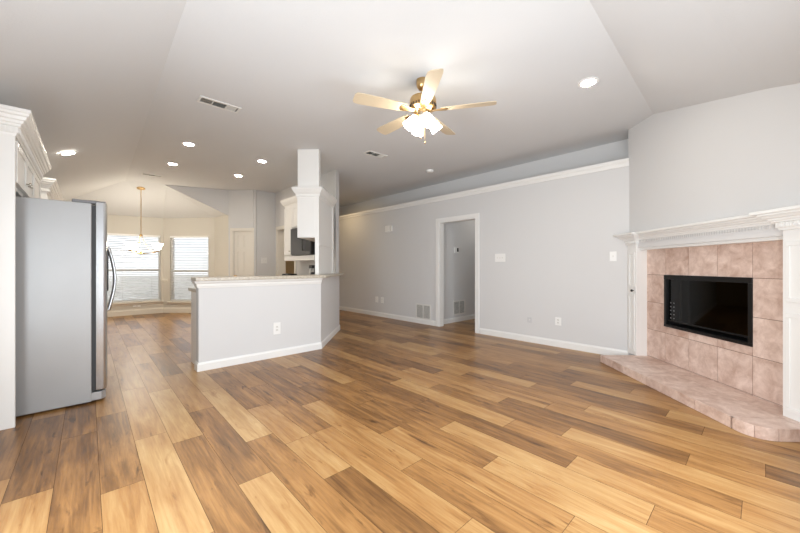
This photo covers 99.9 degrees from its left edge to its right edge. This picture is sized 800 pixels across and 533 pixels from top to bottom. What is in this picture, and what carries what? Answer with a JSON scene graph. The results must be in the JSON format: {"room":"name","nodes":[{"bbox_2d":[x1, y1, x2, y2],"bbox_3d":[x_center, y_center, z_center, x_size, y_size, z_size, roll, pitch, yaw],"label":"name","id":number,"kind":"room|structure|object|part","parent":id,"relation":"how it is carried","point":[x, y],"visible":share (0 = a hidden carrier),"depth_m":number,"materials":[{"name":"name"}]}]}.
{"room":"living room","nodes":[
{"label":"living room","id":0,"kind":"room"},
{"bbox_2d":[108,215,162,310],"bbox_3d":[-6.875,-0.055,7.821,2.350,2.450,0.120,0,0,-43],"label":"wall","id":1,"kind":"structure","parent":0,"point":[120,224],"depth_m":8.20,"materials":[{"name":"grey paint"}]},
{"bbox_2d":[109,237,163,306],"bbox_3d":[-6.613,0.075,8.017,1.600,1.720,0.150,0,0,-43],"label":"window","id":2,"kind":"structure","parent":1,"relation":"in","point":[156,301],"depth_m":8.28,"materials":[{"name":"white plastic"}]},
{"bbox_2d":[108,233,160,302],"bbox_3d":[-6.603,0.033,8.006,1.484,1.632,0.072,0,0,-43],"label":"window blind","id":3,"kind":"object","parent":2,"relation":"attached to","point":[122,265],"visible":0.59,"depth_m":8.17,"materials":[{"name":"white plastic"}]},
{"bbox_3d":[-6.591,0.047,7.993,1.132,1.564,0.001,0,0,-43],"label":"ladder cord","id":4,"kind":"part","parent":3,"relation":"part of","materials":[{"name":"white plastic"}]},
{"bbox_3d":[-6.608,0.839,8.011,1.484,0.020,0.050,0,0,-43],"label":"rail","id":5,"kind":"part","parent":3,"relation":"part of","materials":[{"name":"white plastic"}]},
{"bbox_3d":[-6.586,0.896,7.987,1.600,0.078,0.070,0,0,-43],"label":"sill","id":6,"kind":"part","parent":2,"relation":"part of","materials":[{"name":"white paint"}]},
{"bbox_2d":[163,218,214,306],"bbox_3d":[-5.342,-0.060,8.578,1.432,2.460,0.120,0,0,2],"label":"wall","id":7,"kind":"structure","parent":0,"point":[171,226],"depth_m":8.53,"materials":[{"name":"grey paint"}]},
{"bbox_2d":[108,307,190,316],"bbox_3d":[-5.865,1.100,7.954,3.736,0.140,1.207,0,0,-10],"label":"baseboard","id":8,"kind":"structure","parent":7,"relation":"attached to","point":[160,309],"depth_m":8.34,"materials":[{"name":"white paint"}]},
{"bbox_2d":[167,238,208,304],"bbox_3d":[-5.334,0.090,8.543,1.100,1.740,0.150,0,0,2],"label":"window","id":9,"kind":"structure","parent":7,"relation":"in","point":[168,302],"depth_m":8.52,"materials":[{"name":"white plastic"}]},
{"bbox_3d":[-5.335,0.921,8.503,1.100,0.078,0.070,0,0,2],"label":"sill","id":10,"kind":"part","parent":9,"relation":"part of","materials":[{"name":"white paint"}]},
{"bbox_2d":[170,236,208,300],"bbox_3d":[-5.335,0.048,8.528,0.984,1.652,0.072,0,0,2],"label":"window blind","id":11,"kind":"object","parent":9,"relation":"attached to","point":[203,266],"visible":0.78,"depth_m":8.53,"materials":[{"name":"white plastic"}]},
{"bbox_3d":[-5.335,0.062,8.511,0.752,1.584,0.001,0,0,2],"label":"ladder cord","id":12,"kind":"part","parent":11,"relation":"part of","materials":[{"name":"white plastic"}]},
{"bbox_2d":[166,185,227,214],"bbox_3d":[-4.474,-1.460,7.392,1.259,0.600,0.020,0,0,-26],"label":"wall nook header","id":13,"kind":"structure","parent":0,"point":[217,199],"depth_m":7.49,"materials":[{"name":"white paint"}]},
{"bbox_2d":[215,215,227,276],"bbox_3d":[-4.237,-0.040,8.090,0.100,2.420,1.273,0,0,-43],"label":"wall","id":14,"kind":"structure","parent":0,"point":[221,222],"depth_m":8.06,"materials":[{"name":"grey paint"}]},
{"bbox_2d":[228,190,256,275],"bbox_3d":[-3.585,-0.305,7.704,0.631,2.950,0.120,0,0,2],"label":"wall","id":15,"kind":"structure","parent":0,"point":[240,202],"depth_m":7.65,"materials":[{"name":"white paint"}]},
{"bbox_2d":[230,228,253,275],"bbox_3d":[-3.581,0.147,7.661,0.550,2.045,0.066,0,0,2],"label":"trim","id":16,"kind":"structure","parent":15,"relation":"attached to","point":[232,230],"depth_m":7.63,"materials":[{"name":"white paint"}]},
{"bbox_2d":[234,231,250,275],"bbox_3d":[-3.582,0.180,7.641,0.400,1.960,0.106,0,0,2],"label":"door","id":17,"kind":"structure","parent":15,"relation":"in","point":[242,240],"depth_m":7.66,"materials":[{"name":"white paint"}]},
{"bbox_2d":[253,190,274,275],"bbox_3d":[-3.181,-0.305,7.837,0.510,2.950,0.120,0,0,-43],"label":"wall","id":18,"kind":"structure","parent":0,"point":[265,200],"depth_m":7.81,"materials":[{"name":"white paint"}]},
{"bbox_2d":[261,257,266,262],"bbox_3d":[-3.143,-0.145,7.781,0.135,0.135,0.014,0,0,-43],"label":"light switch","id":19,"kind":"object","parent":18,"relation":"attached to","point":[263,259],"visible":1,"depth_m":7.77,"materials":[{"name":"white plastic"}]},
{"bbox_2d":[196,276,338,362],"bbox_3d":[-1.466,0.666,4.910,0.709,1.008,2.744,0,0,24],"label":"wall","id":20,"kind":"structure","parent":0,"point":[230,321],"depth_m":4.22,"materials":[{"name":"white paint"}]},
{"bbox_2d":[191,278,322,287],"bbox_3d":[-1.731,0.201,4.286,1.579,0.079,0.170,0,0,-43],"label":"trim","id":21,"kind":"structure","parent":20,"relation":"attached to","point":[267,282],"depth_m":4.14,"materials":[{"name":"white paint"}]},
{"bbox_2d":[194,324,339,371],"bbox_3d":[-1.482,1.123,5.049,0.866,0.095,2.978,0,0,18],"label":"baseboard","id":22,"kind":"structure","parent":20,"relation":"attached to","point":[203,366],"depth_m":4.22,"materials":[{"name":"white paint"}]},
{"bbox_2d":[191,273,343,280],"bbox_3d":[-1.440,0.140,5.010,0.902,0.040,3.066,0,0,22],"label":"countertop","id":23,"kind":"structure","parent":20,"relation":"on","point":[335,274],"depth_m":4.16,"materials":[{"name":"stone"}]},
{"bbox_2d":[309,264,314,274],"bbox_3d":[-1.571,0.104,6.130,0.170,0.309,0.187,0,0,-43],"label":"coffee maker","id":24,"kind":"object","parent":23,"relation":"on","point":[313,265],"visible":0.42,"depth_m":6.07,"materials":[{"name":"black plastic"}]},
{"bbox_2d":[291,149,336,274],"bbox_3d":[-1.345,-0.810,5.417,0.450,1.859,0.996,0,0,2],"label":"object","id":25,"kind":"object","parent":23,"relation":"on","point":[315,205],"visible":1,"depth_m":4.99,"materials":[{"name":"white paint"}]},
{"bbox_3d":[-1.389,-0.730,4.982,0.263,0.600,0.008,0,0,2],"label":"panel","id":26,"kind":"part","parent":25,"relation":"part of","materials":[{"name":"white paint"}]},
{"bbox_3d":[-1.345,-1.093,5.417,0.450,0.155,0.996,0,0,2],"label":"crown","id":27,"kind":"part","parent":25,"relation":"part of","materials":[{"name":"white paint"}]},
{"bbox_3d":[-1.181,-0.456,5.421,0.065,1.149,0.903,0,0,6],"label":"edge moulding","id":28,"kind":"part","parent":25,"relation":"part of","materials":[{"name":"white paint"}]},
{"bbox_3d":[-1.200,-0.466,5.444,0.030,1.169,0.930,0,0,2],"label":"panel","id":29,"kind":"part","parent":25,"relation":"part of","materials":[{"name":"white paint"}]},
{"bbox_2d":[273,322,280,334],"bbox_3d":[-1.593,0.800,4.359,0.095,0.150,0.010,0,0,-43],"label":"wall outlet","id":30,"kind":"object","parent":20,"relation":"attached to","point":[276,326],"visible":1,"depth_m":4.36,"materials":[{"name":"white plastic"}]},
{"bbox_2d":[286,261,293,273],"bbox_3d":[-3.558,-0.305,10.406,2.070,2.950,0.100,0,0,-43],"label":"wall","id":31,"kind":"structure","parent":0,"point":[289,264],"depth_m":10.48,"materials":[{"name":"beige paint"}]},
{"bbox_2d":[275,170,338,275],"bbox_3d":[-2.748,-0.305,7.877,0.180,2.950,4.910,0,0,-43],"label":"wall","id":32,"kind":"structure","parent":0,"point":[330,180],"depth_m":6.31,"materials":[{"name":"white paint"}]},
{"bbox_2d":[276,225,295,275],"bbox_3d":[-2.492,0.120,7.590,0.196,2.100,1.010,0,0,-43],"label":"kitchen doorway","id":33,"kind":"structure","parent":32,"relation":"in","point":[280,263],"depth_m":7.88,"materials":[{"name":"white paint"}]},
{"bbox_2d":[280,195,314,260],"bbox_3d":[-1.843,-0.725,6.473,0.399,1.220,1.280,0,0,-43],"label":"upper cabinet","id":34,"kind":"object","parent":32,"relation":"attached to","point":[290,204],"visible":0.44,"depth_m":6.58,"materials":[{"name":"white paint"}]},
{"bbox_3d":[-2.215,-0.695,6.653,0.006,0.930,0.350,0,0,-43],"label":"door frame","id":35,"kind":"part","parent":34,"relation":"part of","materials":[{"name":"white paint"}]},
{"bbox_3d":[-1.846,-1.262,6.470,0.390,0.145,1.280,0,0,-43],"label":"crown","id":36,"kind":"part","parent":34,"relation":"part of","materials":[{"name":"white paint"}]},
{"bbox_3d":[-2.206,-0.695,6.662,0.018,0.930,0.350,0,0,-43],"label":"door","id":37,"kind":"part","parent":34,"relation":"part of","materials":[{"name":"white paint"}]},
{"bbox_3d":[-1.946,-0.960,6.364,0.006,0.400,0.400,0,0,-43],"label":"door frame","id":38,"kind":"part","parent":34,"relation":"part of","materials":[{"name":"white paint"}]},
{"bbox_3d":[-1.937,-0.960,6.372,0.018,0.400,0.400,0,0,-43],"label":"door","id":39,"kind":"part","parent":34,"relation":"part of","materials":[{"name":"white paint"}]},
{"bbox_3d":[-1.799,-0.162,6.466,0.344,0.093,1.210,0,0,-43],"label":"light rail","id":40,"kind":"part","parent":34,"relation":"part of","materials":[{"name":"white paint"}]},
{"bbox_2d":[291,228,314,255],"bbox_3d":[-1.715,-0.472,6.312,0.414,0.515,0.790,0,0,-43],"label":"microwave","id":41,"kind":"object","parent":34,"relation":"in","point":[299,246],"visible":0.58,"depth_m":6.19,"materials":[{"name":"black plastic"}]},
{"bbox_3d":[-1.902,-0.475,6.275,0.018,0.490,0.590,0,0,-43],"label":"door","id":42,"kind":"part","parent":41,"relation":"part of","materials":[{"name":"grey"}]},
{"bbox_3d":[-1.632,-0.475,5.984,0.018,0.490,0.195,0,0,-43],"label":"control panel","id":43,"kind":"part","parent":41,"relation":"part of","materials":[{"name":"grey plastic"}]},
{"bbox_2d":[0,310,799,532],"bbox_3d":[-1.146,1.195,6.164,8.700,0.050,11.800,0,0,-43],"label":"floor","id":44,"kind":"structure","parent":0,"point":[391,425],"depth_m":2.17,"materials":[{"name":"brown wood"}]},
{"bbox_2d":[0,104,51,429],"bbox_3d":[-3.498,0.018,2.976,0.476,2.305,1.892,0,0,-43],"label":"tall cabinet","id":45,"kind":"object","parent":44,"relation":"on","point":[24,160],"visible":0.64,"depth_m":2.43,"materials":[{"name":"white paint"}]},
{"bbox_3d":[-2.956,0.080,2.329,0.390,2.180,0.035,0,0,-43],"label":"panel","id":46,"kind":"part","parent":45,"relation":"part of","materials":[{"name":"white paint"}]},
{"bbox_3d":[-3.018,-0.775,2.667,0.020,0.310,0.525,0,0,-43],"label":"door","id":47,"kind":"part","parent":45,"relation":"part of","materials":[{"name":"white paint"}]},
{"bbox_3d":[-3.007,-0.775,2.677,0.008,0.310,0.525,0,0,-43],"label":"door frame","id":48,"kind":"part","parent":45,"relation":"part of","materials":[{"name":"white paint"}]},
{"bbox_3d":[-3.475,-1.042,2.996,0.416,0.185,1.892,0,0,-43],"label":"crown","id":49,"kind":"part","parent":45,"relation":"part of","materials":[{"name":"white paint"}]},
{"bbox_3d":[-3.380,-0.775,3.058,0.020,0.310,0.520,0,0,-43],"label":"door","id":50,"kind":"part","parent":45,"relation":"part of","materials":[{"name":"white paint"}]},
{"bbox_3d":[-3.369,-0.775,3.067,0.008,0.310,0.520,0,0,-43],"label":"door frame","id":51,"kind":"part","parent":45,"relation":"part of","materials":[{"name":"white paint"}]},
{"bbox_3d":[-3.771,-0.455,3.479,0.020,0.950,0.570,0,0,-43],"label":"door","id":52,"kind":"part","parent":45,"relation":"part of","materials":[{"name":"white paint"}]},
{"bbox_3d":[-3.760,-0.455,3.489,0.008,0.950,0.570,0,0,-43],"label":"door frame","id":53,"kind":"part","parent":45,"relation":"part of","materials":[{"name":"white paint"}]},
{"bbox_2d":[40,177,62,200],"bbox_3d":[-5.224,0.018,4.838,0.476,2.305,1.772,0,0,-43],"label":"pantry cabinet","id":54,"kind":"object","parent":44,"relation":"on","point":[50,189],"visible":0.14,"depth_m":4.36,"materials":[{"name":"white paint"}]},
{"bbox_3d":[-4.724,0.080,4.235,0.390,2.180,0.035,0,0,-43],"label":"panel","id":55,"kind":"part","parent":54,"relation":"part of","materials":[{"name":"white paint"}]},
{"bbox_2d":[16,196,116,416],"bbox_3d":[-3.152,0.301,3.009,0.948,1.738,0.890,0,0,-43],"label":"refrigerator","id":56,"kind":"object","parent":44,"relation":"on","point":[63,253],"visible":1,"depth_m":2.76,"materials":[{"name":"grey metal"}]},
{"bbox_3d":[-2.922,1.116,3.223,0.135,0.068,0.880,0,0,-43],"label":"kick plate","id":57,"kind":"part","parent":56,"relation":"part of","materials":[{"name":"grey plastic"}]},
{"bbox_3d":[-2.758,0.254,3.107,0.084,1.623,0.497,0,0,-43],"label":"door","id":58,"kind":"part","parent":56,"relation":"part of","materials":[{"name":"silver metal"}]},
{"bbox_3d":[-2.840,0.120,3.306,0.085,0.643,0.026,0,0,-43],"label":"handle","id":59,"kind":"part","parent":56,"relation":"part of","materials":[{"name":"silver metal"}]},
{"bbox_2d":[191,291,195,363],"bbox_3d":[-1.977,0.736,4.472,1.320,0.868,0.432,0,0,-43],"label":"base cabinet","id":60,"kind":"object","parent":44,"relation":"on","point":[193,294],"visible":0.09,"depth_m":4.05,"materials":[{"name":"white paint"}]},
{"bbox_2d":[188,287,195,291],"bbox_3d":[-1.992,0.280,4.474,1.338,0.040,0.450,0,0,-43],"label":"countertop","id":61,"kind":"structure","parent":60,"relation":"on","point":[193,289],"depth_m":4.03,"materials":[{"name":"stone"}]},
{"bbox_2d":[601,205,799,441],"bbox_3d":[2.928,0.379,3.262,1.002,1.583,2.238,0,0,2],"label":"fireplace","id":62,"kind":"object","parent":44,"relation":"on","point":[714,327],"visible":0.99,"depth_m":3.00,"materials":[{"name":"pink tile"}]},
{"bbox_3d":[2.879,0.037,4.188,0.007,0.435,0.121,0,0,2],"label":"panel moulding","id":63,"kind":"part","parent":62,"relation":"part of","materials":[{"name":"white paint"}]},
{"bbox_3d":[2.879,0.688,4.188,0.007,0.705,0.121,0,0,2],"label":"panel moulding","id":64,"kind":"part","parent":62,"relation":"part of","materials":[{"name":"white paint"}]},
{"bbox_2d":[613,205,799,236],"bbox_3d":[2.793,-0.401,3.267,0.190,0.025,2.238,0,0,2],"label":"mantel shelf","id":65,"kind":"object","parent":62,"relation":"attached to","point":[758,215],"depth_m":2.92,"materials":[{"name":"white paint"}]},
{"bbox_3d":[2.821,-0.327,3.264,0.193,0.123,2.191,0,0,2],"label":"crown","id":66,"kind":"part","parent":62,"relation":"part of","materials":[{"name":"white paint"}]},
{"bbox_3d":[2.989,0.383,3.317,0.042,0.582,0.989,0,0,2],"label":"firebox frame","id":67,"kind":"part","parent":62,"relation":"part of","materials":[{"name":"black metal"}]},
{"bbox_3d":[3.000,0.370,3.317,0.004,0.459,0.921,0,0,2],"label":"fire glass","id":68,"kind":"part","parent":62,"relation":"part of","materials":[{"name":"black glass"}]},
{"bbox_3d":[2.785,0.037,2.357,0.007,0.435,0.154,0,0,2],"label":"panel moulding","id":69,"kind":"part","parent":62,"relation":"part of","materials":[{"name":"white paint"}]},
{"bbox_3d":[2.785,0.688,2.357,0.007,0.705,0.154,0,0,2],"label":"panel moulding","id":70,"kind":"part","parent":62,"relation":"part of","materials":[{"name":"white paint"}]},
{"bbox_2d":[0,0,799,217],"bbox_3d":[-1.633,-1.465,5.270,6.330,0.550,10.750,0,0,-43],"label":"ceiling","id":71,"kind":"structure","parent":0,"point":[118,84],"depth_m":2.93,"materials":[{"name":"white paint"}]},
{"bbox_2d":[59,151,76,155],"bbox_3d":[-4.200,-1.436,4.261,0.164,0.074,0.176,0,0,-43],"label":"recessed light","id":72,"kind":"object","parent":71,"relation":"in","point":[66,152],"visible":1,"depth_m":4.25,"materials":[{"name":"white plastic"}]},
{"bbox_2d":[124,187,162,254],"bbox_3d":[-5.479,-0.965,7.183,0.669,1.430,0.679,0,0,-43],"label":"chandelier","id":73,"kind":"object","parent":71,"relation":"hanging from","point":[134,246],"visible":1,"depth_m":7.14,"materials":[{"name":"white glass"}]},
{"bbox_3d":[-5.488,-0.424,6.846,0.198,0.145,0.198,0,0,-43],"label":"lamp shade","id":74,"kind":"part","parent":73,"relation":"part of","materials":[{"name":"white glass"}]},
{"bbox_3d":[-5.242,-0.424,7.274,0.198,0.145,0.198,0,0,-43],"label":"lamp shade","id":75,"kind":"part","parent":73,"relation":"part of","materials":[{"name":"white glass"}]},
{"bbox_2d":[141,173,162,177],"bbox_3d":[-4.704,-1.736,6.384,0.320,0.008,0.130,0,0,-43],"label":"ceiling vent","id":76,"kind":"object","parent":71,"relation":"in","point":[141,173],"visible":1,"depth_m":6.39,"materials":[{"name":"white metal"}]},
{"bbox_2d":[166,162,178,165],"bbox_3d":[-3.846,-1.735,5.693,0.175,0.010,0.175,0,0,-43],"label":"recessed light","id":77,"kind":"object","parent":71,"relation":"in","point":[168,163],"visible":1,"depth_m":5.67,"materials":[{"name":"white plastic"}]},
{"bbox_2d":[182,142,195,146],"bbox_3d":[-2.989,-1.735,4.769,0.175,0.010,0.175,0,0,-43],"label":"recessed light","id":78,"kind":"object","parent":71,"relation":"in","point":[183,143],"visible":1,"depth_m":4.77,"materials":[{"name":"white plastic"}]},
{"bbox_2d":[197,96,241,112],"bbox_3d":[-1.937,-1.736,3.611,0.400,0.008,0.155,0,0,-43],"label":"ceiling vent","id":79,"kind":"object","parent":71,"relation":"in","point":[201,99],"visible":1,"depth_m":3.60,"materials":[{"name":"white metal"}]},
{"bbox_2d":[256,159,267,162],"bbox_3d":[-2.274,-1.735,5.542,0.175,0.010,0.175,0,0,-43],"label":"recessed light","id":80,"kind":"object","parent":71,"relation":"in","point":[257,160],"visible":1,"depth_m":5.54,"materials":[{"name":"white plastic"}]},
{"bbox_2d":[363,150,386,158],"bbox_3d":[-0.376,-1.736,5.215,0.360,0.008,0.155,0,0,-43],"label":"ceiling vent","id":81,"kind":"object","parent":71,"relation":"in","point":[375,154],"visible":1,"depth_m":5.21,"materials":[{"name":"white metal"}]},
{"bbox_2d":[353,68,496,143],"bbox_3d":[0.189,-1.442,3.181,1.278,0.597,1.233,0,0,-43],"label":"ceiling fan","id":82,"kind":"object","parent":71,"relation":"hanging from","point":[423,103],"visible":1,"depth_m":3.05,"materials":[{"name":"beige wood"}]},
{"bbox_3d":[-0.170,-1.454,2.984,0.492,0.035,0.133,0,0,-22],"label":"blade","id":83,"kind":"part","parent":82,"relation":"part of","materials":[{"name":"brown wood"}]},
{"bbox_3d":[-0.050,-1.454,3.463,0.137,0.035,0.493,0,0,-43],"label":"blade","id":84,"kind":"part","parent":82,"relation":"part of","materials":[{"name":"brown wood"}]},
{"bbox_3d":[0.094,-1.328,3.110,0.137,0.147,0.116,0,0,-43],"label":"lamp shade","id":85,"kind":"part","parent":82,"relation":"part of","materials":[{"name":"white glass"}]},
{"bbox_3d":[0.181,-1.328,3.264,0.117,0.147,0.137,0,0,-43],"label":"lamp shade","id":86,"kind":"part","parent":82,"relation":"part of","materials":[{"name":"white glass"}]},
{"bbox_3d":[0.248,-1.328,3.022,0.117,0.147,0.137,0,0,-43],"label":"lamp shade","id":87,"kind":"part","parent":82,"relation":"part of","materials":[{"name":"white glass"}]},
{"bbox_3d":[0.246,-1.454,2.728,0.133,0.035,0.492,0,0,-4],"label":"blade","id":88,"kind":"part","parent":82,"relation":"part of","materials":[{"name":"brown wood"}]},
{"bbox_3d":[0.336,-1.328,3.176,0.137,0.147,0.116,0,0,-43],"label":"lamp shade","id":89,"kind":"part","parent":82,"relation":"part of","materials":[{"name":"white glass"}]},
{"bbox_3d":[0.433,-1.454,3.497,0.133,0.035,0.492,0,0,32],"label":"blade","id":90,"kind":"part","parent":82,"relation":"part of","materials":[{"name":"brown wood"}]},
{"bbox_3d":[0.619,-1.454,3.045,0.492,0.035,0.133,0,0,14],"label":"blade","id":91,"kind":"part","parent":82,"relation":"part of","materials":[{"name":"brown wood"}]},
{"bbox_2d":[578,77,598,87],"bbox_3d":[1.776,-1.735,3.174,0.175,0.010,0.175,0,0,-43],"label":"recessed light","id":92,"kind":"object","parent":71,"relation":"in","point":[587,82],"visible":1,"depth_m":3.17,"materials":[{"name":"white plastic"}]},
{"bbox_2d":[444,220,474,318],"bbox_3d":[1.636,-0.050,7.612,2.450,2.440,0.100,0,0,-43],"label":"wall","id":93,"kind":"structure","parent":0,"point":[459,268],"depth_m":7.21,"materials":[{"name":"white paint"}]},
{"bbox_2d":[453,300,464,315],"bbox_3d":[1.267,0.870,7.194,0.420,0.310,0.010,0,0,-43],"label":"air vent","id":94,"kind":"object","parent":93,"relation":"in","point":[458,305],"visible":1,"depth_m":7.18,"materials":[{"name":"white metal"}]},
{"bbox_2d":[444,314,474,323],"bbox_3d":[1.639,1.120,7.536,2.350,0.100,0.014,0,0,-43],"label":"baseboard","id":95,"kind":"structure","parent":93,"relation":"attached to","point":[467,317],"depth_m":7.19,"materials":[{"name":"white paint"}]},
{"bbox_2d":[339,139,627,215],"bbox_3d":[0.360,-1.567,7.629,0.100,0.525,9.500,0,0,-43],"label":"wall","id":96,"kind":"structure","parent":0,"point":[618,150],"depth_m":5.88,"materials":[{"name":"white paint"}]},
{"bbox_2d":[339,166,632,354],"bbox_3d":[0.093,-0.098,7.586,0.390,2.535,9.200,0,0,-43],"label":"wall","id":97,"kind":"structure","parent":0,"point":[555,237],"depth_m":5.28,"materials":[{"name":"white paint"}]},
{"bbox_2d":[385,226,391,231],"bbox_3d":[-0.257,-0.860,7.643,0.045,0.140,0.210,0,0,-43],"label":"door chime","id":98,"kind":"object","parent":97,"relation":"attached to","point":[387,228],"visible":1,"depth_m":7.61,"materials":[{"name":"white plastic"}]},
{"bbox_2d":[416,303,430,319],"bbox_3d":[0.473,0.920,6.881,0.010,0.310,0.420,0,0,-43],"label":"air vent","id":99,"kind":"object","parent":97,"relation":"in","point":[423,311],"visible":1,"depth_m":6.87,"materials":[{"name":"white metal"}]},
{"bbox_2d":[436,213,478,332],"bbox_3d":[1.091,0.115,6.298,0.136,2.110,0.995,0,0,-43],"label":"doorway","id":100,"kind":"structure","parent":97,"relation":"in","point":[440,222],"depth_m":6.56,"materials":[{"name":"white paint"}]},
{"bbox_2d":[339,158,628,219],"bbox_3d":[-0.113,-1.327,7.499,0.030,0.093,8.848,0,0,-43],"label":"trim ledge","id":101,"kind":"object","parent":97,"relation":"attached to","point":[622,162],"visible":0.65,"depth_m":5.45,"materials":[{"name":"white paint"}]},
{"bbox_2d":[339,306,628,354],"bbox_3d":[-0.110,1.120,7.507,0.014,0.100,8.840,0,0,-43],"label":"baseboard","id":102,"kind":"structure","parent":97,"relation":"attached to","point":[533,339],"depth_m":5.27,"materials":[{"name":"white paint"}]},
{"bbox_2d":[495,254,504,261],"bbox_3d":[1.663,-0.148,5.595,0.014,0.135,0.190,0,0,-43],"label":"light switch","id":103,"kind":"object","parent":97,"relation":"attached to","point":[498,257],"visible":1,"depth_m":5.59,"materials":[{"name":"white plastic"}]},
{"bbox_2d":[555,317,560,325],"bbox_3d":[2.305,0.798,4.905,0.010,0.115,0.085,0,0,-43],"label":"wall outlet","id":104,"kind":"object","parent":97,"relation":"attached to","point":[557,319],"visible":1,"depth_m":4.91,"materials":[{"name":"white plastic"}]},
{"bbox_2d":[610,251,616,260],"bbox_3d":[2.780,-0.135,4.390,0.014,0.125,0.078,0,0,-43],"label":"light switch","id":105,"kind":"object","parent":97,"relation":"attached to","point":[613,255],"visible":1,"depth_m":4.39,"materials":[{"name":"white plastic"}]},
{"bbox_2d":[628,83,799,247],"bbox_3d":[3.180,-0.330,3.318,0.620,3.000,2.570,0,0,2],"label":"wall","id":106,"kind":"structure","parent":0,"point":[739,155],"depth_m":3.02,"materials":[{"name":"white paint"}]},
{"label":"outside","id":107,"kind":"structure","parent":0,"visible":0},
{"bbox_2d":[108,276,193,300],"bbox_3d":[-10.197,1.595,11.001,80.000,0.050,110.000,0,0,-43],"label":"yard","id":108,"kind":"structure","parent":107,"point":[147,276],"depth_m":26.63,"materials":[{"name":"green plant"}]}
]}

